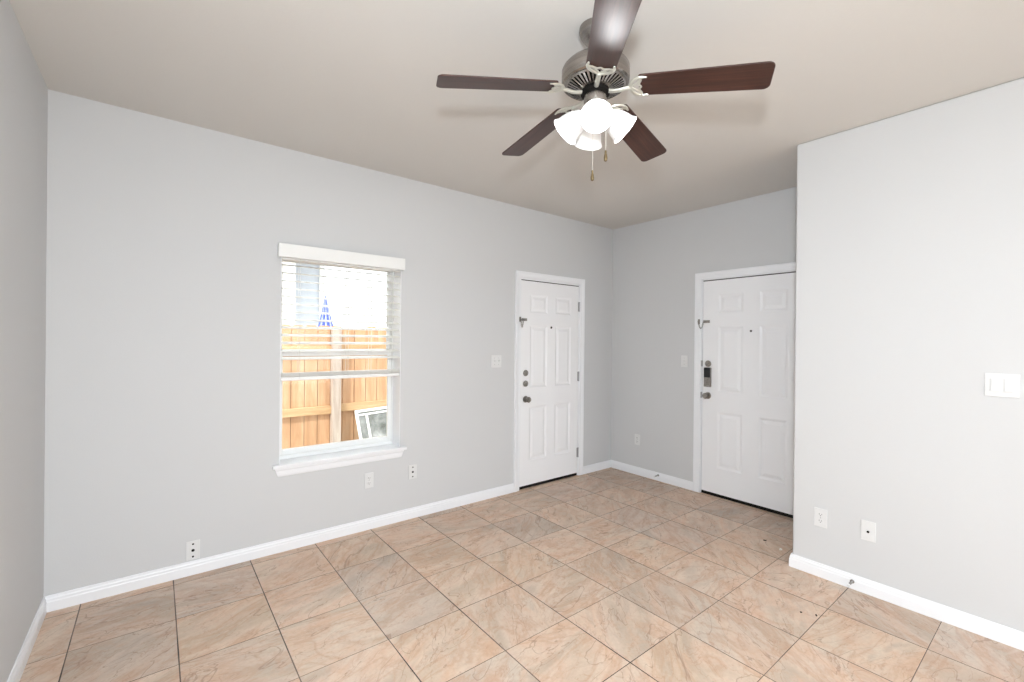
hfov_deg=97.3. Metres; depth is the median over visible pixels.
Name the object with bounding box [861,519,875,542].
cable plate
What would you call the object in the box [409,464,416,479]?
cable plate
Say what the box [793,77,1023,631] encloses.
wall
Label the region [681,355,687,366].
light switch
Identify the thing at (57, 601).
baseboard
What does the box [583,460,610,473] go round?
baseboard
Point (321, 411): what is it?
wooden fence
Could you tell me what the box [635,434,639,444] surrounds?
outlet
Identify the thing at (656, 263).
wall
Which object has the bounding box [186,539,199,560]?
cable plate
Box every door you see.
[513,270,584,491]
[693,262,795,517]
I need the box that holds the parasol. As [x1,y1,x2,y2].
[317,294,332,326]
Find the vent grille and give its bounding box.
[565,68,625,100]
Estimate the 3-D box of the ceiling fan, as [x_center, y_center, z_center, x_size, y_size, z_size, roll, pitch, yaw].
[0.337,-0.977,1.890,1.234,0.626,1.222,1,0,-38]
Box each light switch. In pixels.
[491,355,500,367]
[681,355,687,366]
[984,373,1019,397]
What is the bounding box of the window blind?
[278,243,404,380]
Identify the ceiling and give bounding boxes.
[9,0,1023,229]
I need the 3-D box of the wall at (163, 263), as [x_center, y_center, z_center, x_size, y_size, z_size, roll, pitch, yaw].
[-0.706,0.068,3.862,4.990,2.743,0.200,1,0,-38]
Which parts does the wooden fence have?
rail, rail, post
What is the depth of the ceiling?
2.18 m
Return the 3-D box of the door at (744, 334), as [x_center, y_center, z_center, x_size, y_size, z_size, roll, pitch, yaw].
[2.173,0.408,4.025,0.264,2.120,1.072,1,0,-38]
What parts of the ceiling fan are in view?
blade, blade, lamp shade, lamp shade, pull chain, bulb, lamp shade, blade, lamp shade, blade, blade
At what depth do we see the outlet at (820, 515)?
2.80 m
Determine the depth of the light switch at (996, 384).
2.21 m
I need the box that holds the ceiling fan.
[436,0,775,180]
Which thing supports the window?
in the wall at (163, 263)
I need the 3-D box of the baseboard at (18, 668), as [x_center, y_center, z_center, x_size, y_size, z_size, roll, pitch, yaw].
[-0.437,1.407,-0.183,0.014,0.083,6.500,1,0,-38]
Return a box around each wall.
[0,0,47,681]
[44,89,612,595]
[611,187,796,481]
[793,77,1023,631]
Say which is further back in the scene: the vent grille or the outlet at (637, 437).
the outlet at (637, 437)
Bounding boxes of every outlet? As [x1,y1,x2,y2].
[364,472,372,488]
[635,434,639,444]
[814,507,826,528]
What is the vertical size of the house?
4.820 m
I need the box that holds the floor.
[19,467,1023,681]
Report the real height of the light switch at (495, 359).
0.115 m
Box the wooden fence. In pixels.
[282,324,386,448]
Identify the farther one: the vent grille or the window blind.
the window blind
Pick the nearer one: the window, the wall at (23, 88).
the wall at (23, 88)
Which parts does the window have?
sash, sash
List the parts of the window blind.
ladder cord, rail, head rail, ladder cord, ladder cord, ladder cord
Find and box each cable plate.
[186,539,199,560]
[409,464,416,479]
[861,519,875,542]
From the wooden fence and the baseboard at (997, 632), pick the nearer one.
the baseboard at (997, 632)
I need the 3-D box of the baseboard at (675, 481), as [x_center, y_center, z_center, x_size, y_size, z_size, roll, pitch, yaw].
[1.456,1.418,4.802,0.014,0.083,1.026,1,0,-38]
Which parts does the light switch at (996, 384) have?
rocker frame, rocker frame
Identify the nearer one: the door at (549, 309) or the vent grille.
the vent grille
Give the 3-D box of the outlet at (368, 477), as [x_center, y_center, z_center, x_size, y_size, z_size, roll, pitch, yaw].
[-1.091,1.064,3.434,0.070,0.115,0.008,1,0,-38]
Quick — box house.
[282,262,324,326]
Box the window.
[272,257,406,476]
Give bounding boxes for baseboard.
[7,597,46,681]
[44,483,513,611]
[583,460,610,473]
[611,460,692,490]
[789,553,1023,650]
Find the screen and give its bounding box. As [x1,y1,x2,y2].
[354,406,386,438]
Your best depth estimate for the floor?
2.40 m

